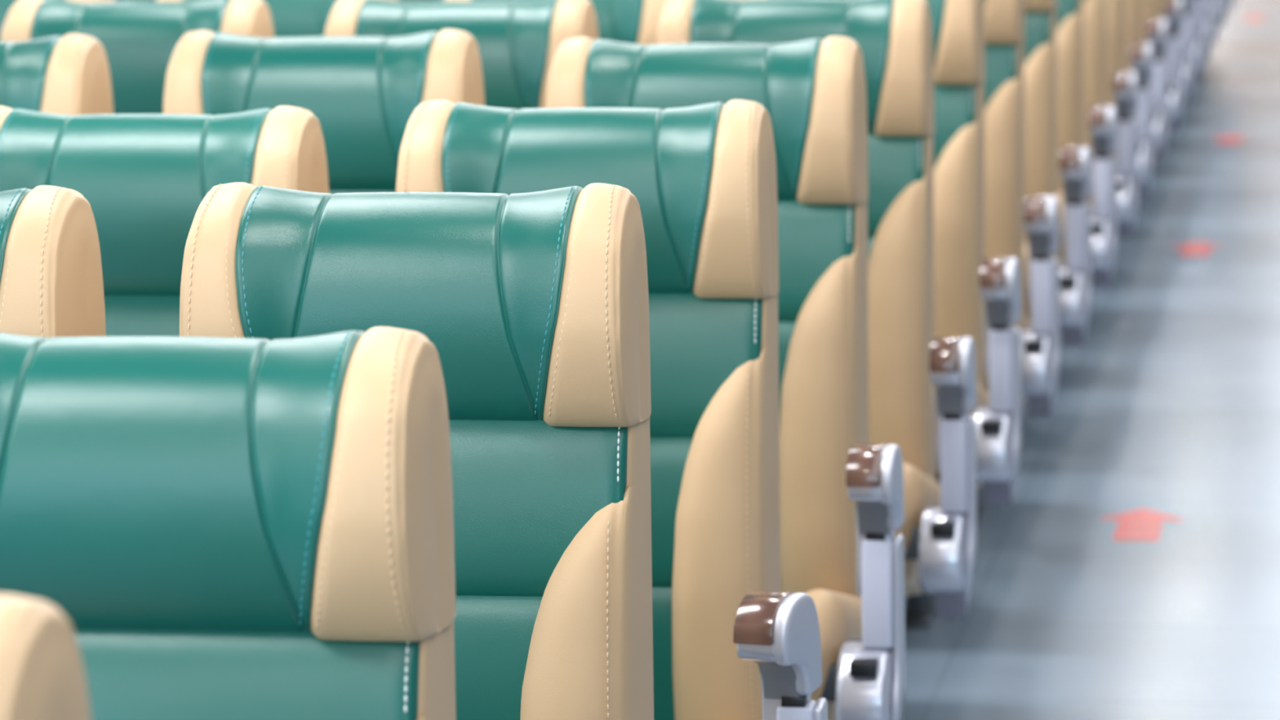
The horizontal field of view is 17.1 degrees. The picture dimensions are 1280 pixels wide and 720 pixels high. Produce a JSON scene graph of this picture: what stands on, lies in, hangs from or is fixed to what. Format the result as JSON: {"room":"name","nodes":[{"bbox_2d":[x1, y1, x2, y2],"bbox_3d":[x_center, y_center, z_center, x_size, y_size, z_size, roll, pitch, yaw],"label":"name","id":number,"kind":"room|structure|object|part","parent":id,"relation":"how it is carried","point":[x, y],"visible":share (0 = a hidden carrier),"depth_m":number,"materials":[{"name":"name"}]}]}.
{"room":"passenger vehicle interior","nodes":[
{"label":"passenger vehicle interior","id":0,"kind":"room"},
{"bbox_2d":[902,0,1279,719],"bbox_3d":[1.291,-1.005,17.782,8.000,0.100,41.000,1,9,10],"label":"floor","id":1,"kind":"structure","parent":0,"point":[1169,403],"depth_m":9.07,"materials":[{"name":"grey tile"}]},
{"bbox_2d":[0,593,91,719],"bbox_3d":[-0.533,0.750,2.186,0.588,1.178,0.686,1,9,10],"label":"passenger seat","id":2,"kind":"object","parent":1,"relation":"on","point":[42,677],"visible":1,"depth_m":2.31,"materials":[{"name":"beige leather"}]},
{"bbox_2d":[0,185,106,337],"bbox_3d":[-0.808,0.448,4.160,0.509,1.190,0.645,1,9,10],"label":"passenger seat","id":3,"kind":"object","parent":1,"relation":"on","point":[51,285],"visible":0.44,"depth_m":4.22,"materials":[{"name":"beige"}]},
{"bbox_2d":[0,33,113,115],"bbox_3d":[-1.038,0.152,6.098,0.509,1.200,0.645,1,9,10],"label":"passenger seat","id":4,"kind":"object","parent":1,"relation":"on","point":[69,74],"visible":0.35,"depth_m":6.17,"materials":[{"name":"beige"}]},
{"bbox_2d":[0,0,115,37],"bbox_3d":[-1.271,-0.135,8.044,0.509,1.192,0.645,1,9,10],"label":"passenger seat","id":5,"kind":"object","parent":1,"relation":"on","point":[6,6],"visible":0.02,"depth_m":8.12,"materials":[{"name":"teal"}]},
{"bbox_2d":[115,0,155,1],"bbox_3d":[-1.113,-0.280,8.976,0.509,1.192,0.645,1,9,10],"label":"passenger seat","id":6,"kind":"object","parent":1,"relation":"on","point":[115,0],"visible":0.02,"depth_m":9.06,"materials":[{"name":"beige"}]},
{"bbox_2d":[0,0,274,114],"bbox_3d":[-0.879,0.011,7.035,0.509,1.192,0.645,1,9,10],"label":"passenger seat","id":7,"kind":"object","parent":1,"relation":"on","point":[139,39],"visible":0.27,"depth_m":7.13,"materials":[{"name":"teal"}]},
{"bbox_2d":[0,106,328,336],"bbox_3d":[-0.644,0.310,5.079,0.509,1.182,0.645,1,9,10],"label":"passenger seat","id":8,"kind":"object","parent":1,"relation":"on","point":[144,179],"visible":0.31,"depth_m":5.17,"materials":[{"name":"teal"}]},
{"bbox_3d":[-0.620,0.004,5.207,0.431,0.175,0.059,1,9,10],"label":"panel","id":9,"kind":"part","parent":8,"relation":"part of","materials":[{"name":"green leather"}]},
{"bbox_2d":[0,326,456,719],"bbox_3d":[-0.372,0.601,3.114,0.588,1.188,0.686,1,9,10],"label":"passenger seat","id":10,"kind":"object","parent":1,"relation":"on","point":[221,528],"visible":0.98,"depth_m":3.23,"materials":[{"name":"green leather"}]},
{"bbox_3d":[-0.383,0.288,3.268,0.431,0.175,0.059,1,9,10],"label":"panel","id":11,"kind":"part","parent":10,"relation":"part of","materials":[{"name":"green leather"}]},
{"bbox_3d":[-0.370,0.479,3.356,0.440,0.675,0.154,1,9,10],"label":"backrest","id":12,"kind":"part","parent":10,"relation":"part of","materials":[{"name":"beige leather"}]},
{"bbox_2d":[155,0,397,37],"bbox_3d":[-0.719,-0.131,7.952,0.509,1.192,0.645,0,9,9],"label":"passenger seat","id":13,"kind":"object","parent":1,"relation":"on","point":[290,18],"visible":0.04,"depth_m":8.03,"materials":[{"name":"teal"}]},
{"bbox_2d":[163,29,484,194],"bbox_3d":[-0.484,0.155,6.008,0.509,1.204,0.645,0,9,9],"label":"passenger seat","id":14,"kind":"object","parent":1,"relation":"on","point":[363,93],"visible":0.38,"depth_m":6.10,"materials":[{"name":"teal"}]},
{"bbox_3d":[-0.461,-0.162,6.134,0.431,0.175,0.059,0,9,9],"label":"panel","id":15,"kind":"part","parent":14,"relation":"part of","materials":[{"name":"green leather"}]},
{"bbox_2d":[179,182,653,719],"bbox_3d":[-0.216,0.456,4.033,0.588,1.194,0.686,1,9,10],"label":"passenger seat","id":16,"kind":"object","parent":1,"relation":"on","point":[533,307],"visible":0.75,"depth_m":4.15,"materials":[{"name":"green leather"}]},
{"bbox_3d":[-0.228,0.320,4.187,0.431,0.182,0.037,1,9,10],"label":"panel","id":17,"kind":"part","parent":16,"relation":"part of","materials":[{"name":"green leather"}]},
{"bbox_3d":[-0.227,0.140,4.186,0.431,0.175,0.059,1,9,10],"label":"panel","id":18,"kind":"part","parent":16,"relation":"part of","materials":[{"name":"green leather"}]},
{"bbox_3d":[-0.214,0.331,4.274,0.440,0.675,0.154,1,9,10],"label":"backrest","id":19,"kind":"part","parent":16,"relation":"part of","materials":[{"name":"beige leather"}]},
{"bbox_2d":[397,0,444,2],"bbox_3d":[-0.564,-0.274,8.875,0.509,1.192,0.645,1,9,10],"label":"passenger seat","id":20,"kind":"object","parent":1,"relation":"on","point":[410,1],"visible":0.02,"depth_m":8.95,"materials":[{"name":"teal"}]},
{"bbox_2d":[324,0,598,110],"bbox_3d":[-0.327,0.018,6.936,0.509,1.190,0.645,1,9,10],"label":"passenger seat","id":21,"kind":"object","parent":1,"relation":"on","point":[518,42],"visible":0.21,"depth_m":7.02,"materials":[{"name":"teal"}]},
{"bbox_2d":[444,0,666,45],"bbox_3d":[-0.171,-0.125,7.857,0.509,1.192,0.645,1,9,10],"label":"passenger seat","id":22,"kind":"object","parent":1,"relation":"on","point":[626,21],"visible":0.09,"depth_m":7.91,"materials":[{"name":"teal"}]},
{"bbox_2d":[395,99,827,719],"bbox_3d":[-0.052,0.315,4.959,0.599,1.190,0.684,1,9,10],"label":"passenger seat","id":23,"kind":"object","parent":1,"relation":"on","point":[729,644],"visible":0.58,"depth_m":5.07,"materials":[{"name":"green leather"}]},
{"bbox_3d":[-0.062,0.394,5.170,0.431,0.255,0.066,1,9,10],"label":"panel","id":24,"kind":"part","parent":23,"relation":"part of","materials":[{"name":"green leather"}]},
{"bbox_3d":[-0.070,0.182,5.114,0.431,0.182,0.037,1,9,10],"label":"panel","id":25,"kind":"part","parent":23,"relation":"part of","materials":[{"name":"green leather"}]},
{"bbox_3d":[-0.069,0.002,5.113,0.431,0.175,0.059,1,9,10],"label":"panel","id":26,"kind":"part","parent":23,"relation":"part of","materials":[{"name":"green leather"}]},
{"bbox_3d":[-0.056,0.192,5.200,0.440,0.675,0.154,1,9,10],"label":"backrest","id":27,"kind":"part","parent":23,"relation":"part of","materials":[{"name":"beige leather"}]},
{"bbox_3d":[0.173,0.449,4.688,0.040,0.143,0.049,1,9,10],"label":"post panel","id":28,"kind":"part","parent":23,"relation":"part of","materials":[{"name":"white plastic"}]},
{"bbox_3d":[0.189,0.534,4.693,0.032,0.318,0.071,1,9,10],"label":"rim plate","id":29,"kind":"part","parent":23,"relation":"part of","materials":[{"name":"silver metal"}]},
{"bbox_2d":[545,35,905,719],"bbox_3d":[0.098,0.170,5.885,0.588,1.192,0.686,1,9,10],"label":"passenger seat","id":30,"kind":"object","parent":1,"relation":"on","point":[842,499],"visible":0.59,"depth_m":5.99,"materials":[{"name":"green leather"}]},
{"bbox_3d":[0.087,0.036,6.039,0.431,0.182,0.037,1,9,10],"label":"panel","id":31,"kind":"part","parent":30,"relation":"part of","materials":[{"name":"green leather"}]},
{"bbox_3d":[0.089,-0.145,6.038,0.431,0.175,0.059,1,9,10],"label":"panel","id":32,"kind":"part","parent":30,"relation":"part of","materials":[{"name":"green leather"}]},
{"bbox_3d":[0.102,0.046,6.125,0.440,0.675,0.154,1,9,10],"label":"backrest","id":33,"kind":"part","parent":30,"relation":"part of","materials":[{"name":"beige leather"}]},
{"bbox_3d":[0.315,0.305,5.614,0.040,0.143,0.049,1,9,10],"label":"post panel","id":34,"kind":"part","parent":30,"relation":"part of","materials":[{"name":"white plastic"}]},
{"bbox_3d":[0.330,0.391,5.619,0.032,0.318,0.071,1,9,10],"label":"rim plate","id":35,"kind":"part","parent":30,"relation":"part of","materials":[{"name":"silver metal"}]},
{"bbox_2d":[657,0,976,620],"bbox_3d":[0.263,0.026,6.817,0.588,1.192,0.686,0,9,9],"label":"passenger seat","id":36,"kind":"object","parent":1,"relation":"on","point":[908,364],"visible":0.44,"depth_m":6.92,"materials":[{"name":"beige leather"}]},
{"bbox_3d":[0.248,-0.109,6.971,0.431,0.182,0.037,0,9,9],"label":"panel","id":37,"kind":"part","parent":36,"relation":"part of","materials":[{"name":"green leather"}]},
{"bbox_3d":[0.249,-0.289,6.970,0.431,0.175,0.059,0,9,9],"label":"panel","id":38,"kind":"part","parent":36,"relation":"part of","materials":[{"name":"green leather"}]},
{"bbox_3d":[0.262,-0.098,7.058,0.440,0.675,0.154,0,9,9],"label":"backrest","id":39,"kind":"part","parent":36,"relation":"part of","materials":[{"name":"beige leather"}]},
{"bbox_3d":[0.484,0.160,6.550,0.040,0.143,0.049,0,9,9],"label":"post panel","id":40,"kind":"part","parent":36,"relation":"part of","materials":[{"name":"white plastic"}]},
{"bbox_3d":[0.499,0.246,6.555,0.032,0.318,0.071,0,9,9],"label":"rim plate","id":41,"kind":"part","parent":36,"relation":"part of","materials":[{"name":"silver metal"}]},
{"bbox_2d":[904,0,1021,627],"bbox_3d":[0.417,-0.118,7.745,0.588,1.192,0.686,1,9,10],"label":"passenger seat","id":42,"kind":"object","parent":1,"relation":"on","point":[967,283],"visible":0.3,"depth_m":7.83,"materials":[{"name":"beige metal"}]},
{"bbox_3d":[0.532,0.323,7.900,0.044,0.270,0.400,1,9,10],"label":"leg","id":43,"kind":"part","parent":42,"relation":"part of","materials":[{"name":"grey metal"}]},
{"bbox_3d":[0.390,0.136,7.830,0.400,0.135,0.550,1,9,10],"label":"seat frame","id":44,"kind":"part","parent":42,"relation":"part of","materials":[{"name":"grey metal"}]},
{"bbox_3d":[0.407,-0.433,7.899,0.431,0.175,0.059,1,9,10],"label":"panel","id":45,"kind":"part","parent":42,"relation":"part of","materials":[{"name":"green leather"}]},
{"bbox_3d":[0.420,-0.242,7.986,0.440,0.675,0.154,1,9,10],"label":"backrest","id":46,"kind":"part","parent":42,"relation":"part of","materials":[{"name":"beige leather"}]},
{"bbox_3d":[0.635,0.017,7.476,0.040,0.143,0.049,1,9,10],"label":"post panel","id":47,"kind":"part","parent":42,"relation":"part of","materials":[{"name":"white plastic"}]},
{"bbox_3d":[0.650,0.103,7.481,0.032,0.318,0.071,1,9,10],"label":"rim plate","id":48,"kind":"part","parent":42,"relation":"part of","materials":[{"name":"silver metal"}]},
{"bbox_2d":[976,0,1059,524],"bbox_3d":[0.576,-0.261,8.668,0.588,1.192,0.686,1,9,10],"label":"passenger seat","id":49,"kind":"object","parent":1,"relation":"on","point":[1008,214],"visible":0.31,"depth_m":8.75,"materials":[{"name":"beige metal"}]},
{"bbox_3d":[0.690,0.180,8.823,0.044,0.270,0.400,1,9,10],"label":"leg","id":50,"kind":"part","parent":49,"relation":"part of","materials":[{"name":"grey metal"}]},
{"bbox_3d":[0.565,-0.576,8.822,0.431,0.175,0.059,1,9,10],"label":"panel","id":51,"kind":"part","parent":49,"relation":"part of","materials":[{"name":"green leather"}]},
{"bbox_3d":[0.578,-0.385,8.909,0.440,0.675,0.154,1,9,10],"label":"backrest","id":52,"kind":"part","parent":49,"relation":"part of","materials":[{"name":"beige leather"}]},
{"bbox_3d":[0.793,-0.126,8.399,0.040,0.143,0.049,1,9,10],"label":"post panel","id":53,"kind":"part","parent":49,"relation":"part of","materials":[{"name":"white plastic"}]},
{"bbox_3d":[0.809,-0.040,8.404,0.032,0.318,0.071,1,9,10],"label":"rim plate","id":54,"kind":"part","parent":49,"relation":"part of","materials":[{"name":"silver metal"}]},
{"bbox_2d":[1021,0,1091,431],"bbox_3d":[0.734,-0.404,9.590,0.588,1.192,0.686,1,9,10],"label":"passenger seat","id":55,"kind":"object","parent":1,"relation":"on","point":[1040,15],"visible":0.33,"depth_m":9.67,"materials":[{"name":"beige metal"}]},
{"bbox_3d":[0.848,0.037,9.746,0.044,0.270,0.400,1,9,10],"label":"leg","id":56,"kind":"part","parent":55,"relation":"part of","materials":[{"name":"grey metal"}]},
{"bbox_3d":[0.723,-0.719,9.744,0.431,0.175,0.059,1,9,10],"label":"panel","id":57,"kind":"part","parent":55,"relation":"part of","materials":[{"name":"green leather"}]},
{"bbox_3d":[0.736,-0.528,9.831,0.440,0.675,0.154,1,9,10],"label":"backrest","id":58,"kind":"part","parent":55,"relation":"part of","materials":[{"name":"beige leather"}]},
{"bbox_3d":[0.953,-0.269,9.322,0.040,0.143,0.049,1,9,10],"label":"post panel","id":59,"kind":"part","parent":55,"relation":"part of","materials":[{"name":"white plastic"}]},
{"bbox_3d":[0.969,-0.183,9.327,0.032,0.318,0.071,1,9,10],"label":"rim plate","id":60,"kind":"part","parent":55,"relation":"part of","materials":[{"name":"silver metal"}]},
{"bbox_2d":[1056,0,1116,288],"bbox_3d":[0.894,-0.548,10.522,0.588,1.192,0.686,0,9,9],"label":"passenger seat","id":61,"kind":"object","parent":1,"relation":"on","point":[1102,119],"visible":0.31,"depth_m":10.27,"materials":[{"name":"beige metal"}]},
{"bbox_3d":[0.882,-0.863,10.675,0.431,0.175,0.059,0,9,9],"label":"panel","id":62,"kind":"part","parent":61,"relation":"part of","materials":[{"name":"green leather"}]},
{"bbox_3d":[0.895,-0.672,10.762,0.440,0.675,0.154,0,9,9],"label":"backrest","id":63,"kind":"part","parent":61,"relation":"part of","materials":[{"name":"beige leather"}]},
{"bbox_3d":[1.114,-0.413,10.254,0.040,0.143,0.049,0,9,9],"label":"post panel","id":64,"kind":"part","parent":61,"relation":"part of","materials":[{"name":"white plastic"}]},
{"bbox_3d":[1.129,-0.328,10.259,0.032,0.318,0.071,0,9,9],"label":"rim plate","id":65,"kind":"part","parent":61,"relation":"part of","materials":[{"name":"silver metal"}]},
{"bbox_2d":[1083,0,1137,240],"bbox_3d":[1.053,-0.691,11.444,0.588,1.192,0.686,0,9,9],"label":"passenger seat","id":66,"kind":"object","parent":1,"relation":"on","point":[1125,84],"visible":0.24,"depth_m":11.17,"materials":[{"name":"silver metal"}]},
{"bbox_3d":[1.053,-0.815,11.685,0.440,0.675,0.154,0,9,9],"label":"backrest","id":67,"kind":"part","parent":66,"relation":"part of","materials":[{"name":"beige leather"}]},
{"bbox_3d":[1.274,-0.556,11.177,0.040,0.143,0.049,0,9,9],"label":"post panel","id":68,"kind":"part","parent":66,"relation":"part of","materials":[{"name":"white plastic"}]},
{"bbox_3d":[1.289,-0.471,11.182,0.032,0.318,0.071,0,9,9],"label":"rim plate","id":69,"kind":"part","parent":66,"relation":"part of","materials":[{"name":"silver metal"}]},
{"bbox_2d":[1105,0,1153,199],"bbox_3d":[1.208,-0.835,12.372,0.588,1.192,0.686,1,9,10],"label":"passenger seat","id":70,"kind":"object","parent":1,"relation":"on","point":[1141,55],"visible":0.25,"depth_m":12.09,"materials":[{"name":"silver metal"}]},
{"bbox_3d":[1.211,-0.959,12.613,0.440,0.675,0.154,1,9,10],"label":"backrest","id":71,"kind":"part","parent":70,"relation":"part of","materials":[{"name":"beige leather"}]},
{"bbox_3d":[1.425,-0.700,12.103,0.040,0.143,0.049,1,9,10],"label":"post panel","id":72,"kind":"part","parent":70,"relation":"part of","materials":[{"name":"white plastic"}]},
{"bbox_3d":[1.441,-0.614,12.108,0.032,0.318,0.071,1,9,10],"label":"rim plate","id":73,"kind":"part","parent":70,"relation":"part of","materials":[{"name":"silver metal"}]},
{"bbox_2d":[1097,508,1184,541],"bbox_3d":[1.017,0.334,8.667,0.176,0.001,0.340,1,9,10],"label":"floor arrow","id":74,"kind":"object","parent":1,"relation":"on","point":[1144,524],"depth_m":8.66,"materials":[{"name":"pink plastic"}]},
{"bbox_2d":[1124,0,1168,164],"bbox_3d":[1.366,-0.978,13.301,0.588,1.192,0.686,1,9,10],"label":"passenger seat","id":75,"kind":"object","parent":1,"relation":"on","point":[1157,29],"visible":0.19,"depth_m":13.01,"materials":[{"name":"silver metal"}]},
{"bbox_3d":[1.370,-1.102,13.542,0.440,0.675,0.154,1,9,10],"label":"backrest","id":76,"kind":"part","parent":75,"relation":"part of","materials":[{"name":"beige leather"}]},
{"bbox_3d":[1.582,-0.843,13.031,0.040,0.143,0.049,1,9,10],"label":"post panel","id":77,"kind":"part","parent":75,"relation":"part of","materials":[{"name":"white plastic"}]},
{"bbox_3d":[1.597,-0.757,13.036,0.032,0.318,0.071,1,9,10],"label":"rim plate","id":78,"kind":"part","parent":75,"relation":"part of","materials":[{"name":"silver metal"}]},
{"bbox_2d":[1141,0,1183,133],"bbox_3d":[1.526,-1.121,14.220,0.588,1.192,0.686,0,9,9],"label":"passenger seat","id":79,"kind":"object","parent":1,"relation":"on","point":[1173,10],"visible":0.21,"depth_m":13.93,"materials":[{"name":"silver metal"}]},
{"bbox_3d":[1.527,-1.245,14.461,0.440,0.675,0.154,0,9,9],"label":"backrest","id":80,"kind":"part","parent":79,"relation":"part of","materials":[{"name":"beige leather"}]},
{"bbox_3d":[1.746,-0.986,13.953,0.040,0.143,0.049,0,9,9],"label":"post panel","id":81,"kind":"part","parent":79,"relation":"part of","materials":[{"name":"white plastic"}]},
{"bbox_3d":[1.762,-0.900,13.958,0.032,0.318,0.071,0,9,9],"label":"rim plate","id":82,"kind":"part","parent":79,"relation":"part of","materials":[{"name":"silver metal"}]},
{"bbox_2d":[1155,0,1194,106],"bbox_3d":[1.683,-1.264,15.143,0.588,1.192,0.686,1,9,10],"label":"passenger seat","id":83,"kind":"object","parent":1,"relation":"on","point":[1188,33],"visible":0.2,"depth_m":14.85,"materials":[{"name":"silver metal"}]},
{"bbox_3d":[1.901,-1.129,14.874,0.040,0.143,0.049,1,9,10],"label":"post panel","id":84,"kind":"part","parent":83,"relation":"part of","materials":[{"name":"white plastic"}]},
{"bbox_3d":[1.917,-1.043,14.879,0.032,0.318,0.071,1,9,10],"label":"rim plate","id":85,"kind":"part","parent":83,"relation":"part of","materials":[{"name":"silver metal"}]},
{"bbox_2d":[1168,241,1224,255],"bbox_3d":[1.702,-0.341,13.033,0.176,0.001,0.340,1,9,10],"label":"floor arrow","id":86,"kind":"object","parent":1,"relation":"on","point":[1197,248],"depth_m":13.03,"materials":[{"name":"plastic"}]},
{"bbox_2d":[1189,0,1204,83],"bbox_3d":[1.841,-1.407,16.067,0.588,1.192,0.686,0,9,9],"label":"passenger seat","id":87,"kind":"object","parent":1,"relation":"on","point":[1198,13],"visible":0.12,"depth_m":15.78,"materials":[{"name":"silver metal"}]},
{"bbox_3d":[2.061,-1.272,15.799,0.040,0.143,0.049,0,9,9],"label":"post panel","id":88,"kind":"part","parent":87,"relation":"part of","materials":[{"name":"white plastic"}]},
{"bbox_3d":[2.077,-1.186,15.804,0.032,0.318,0.071,0,9,9],"label":"rim plate","id":89,"kind":"part","parent":87,"relation":"part of","materials":[{"name":"silver metal"}]},
{"bbox_2d":[1204,0,1213,61],"bbox_3d":[2.001,-1.552,17.001,0.588,1.192,0.686,1,9,10],"label":"passenger seat","id":90,"kind":"object","parent":1,"relation":"on","point":[1208,41],"visible":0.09,"depth_m":16.72,"materials":[{"name":"silver metal"}]},
{"bbox_3d":[2.220,-1.417,16.733,0.040,0.143,0.049,1,9,10],"label":"post panel","id":91,"kind":"part","parent":90,"relation":"part of","materials":[{"name":"white plastic"}]},
{"bbox_2d":[1213,0,1220,42],"bbox_3d":[2.158,-1.695,17.928,0.588,1.192,0.686,1,9,10],"label":"passenger seat","id":92,"kind":"object","parent":1,"relation":"on","point":[1216,3],"visible":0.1,"depth_m":17.64,"materials":[{"name":"silver metal"}]},
{"bbox_2d":[1220,0,1228,25],"bbox_3d":[2.317,-1.838,18.852,0.588,1.192,0.686,1,9,10],"label":"passenger seat","id":93,"kind":"object","parent":1,"relation":"on","point":[1224,3],"visible":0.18,"depth_m":18.57,"materials":[{"name":"silver metal"}]},
{"bbox_2d":[1208,134,1252,143],"bbox_3d":[2.253,-0.844,16.278,0.176,0.001,0.340,1,9,10],"label":"floor arrow","id":94,"kind":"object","parent":1,"relation":"on","point":[1229,139],"depth_m":16.27,"materials":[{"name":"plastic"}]},
{"bbox_2d":[1227,0,1233,10],"bbox_3d":[2.474,-1.981,19.776,0.588,1.192,0.686,1,9,10],"label":"passenger seat","id":95,"kind":"object","parent":1,"relation":"on","point":[1230,2],"visible":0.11,"depth_m":19.50,"materials":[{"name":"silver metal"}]},
{"bbox_2d":[1240,15,1271,20],"bbox_3d":[3.248,-1.810,22.526,0.176,0.001,0.340,1,9,10],"label":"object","id":96,"kind":"structure","parent":1,"relation":"on","point":[1249,17],"depth_m":22.52,"materials":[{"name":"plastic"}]}
]}

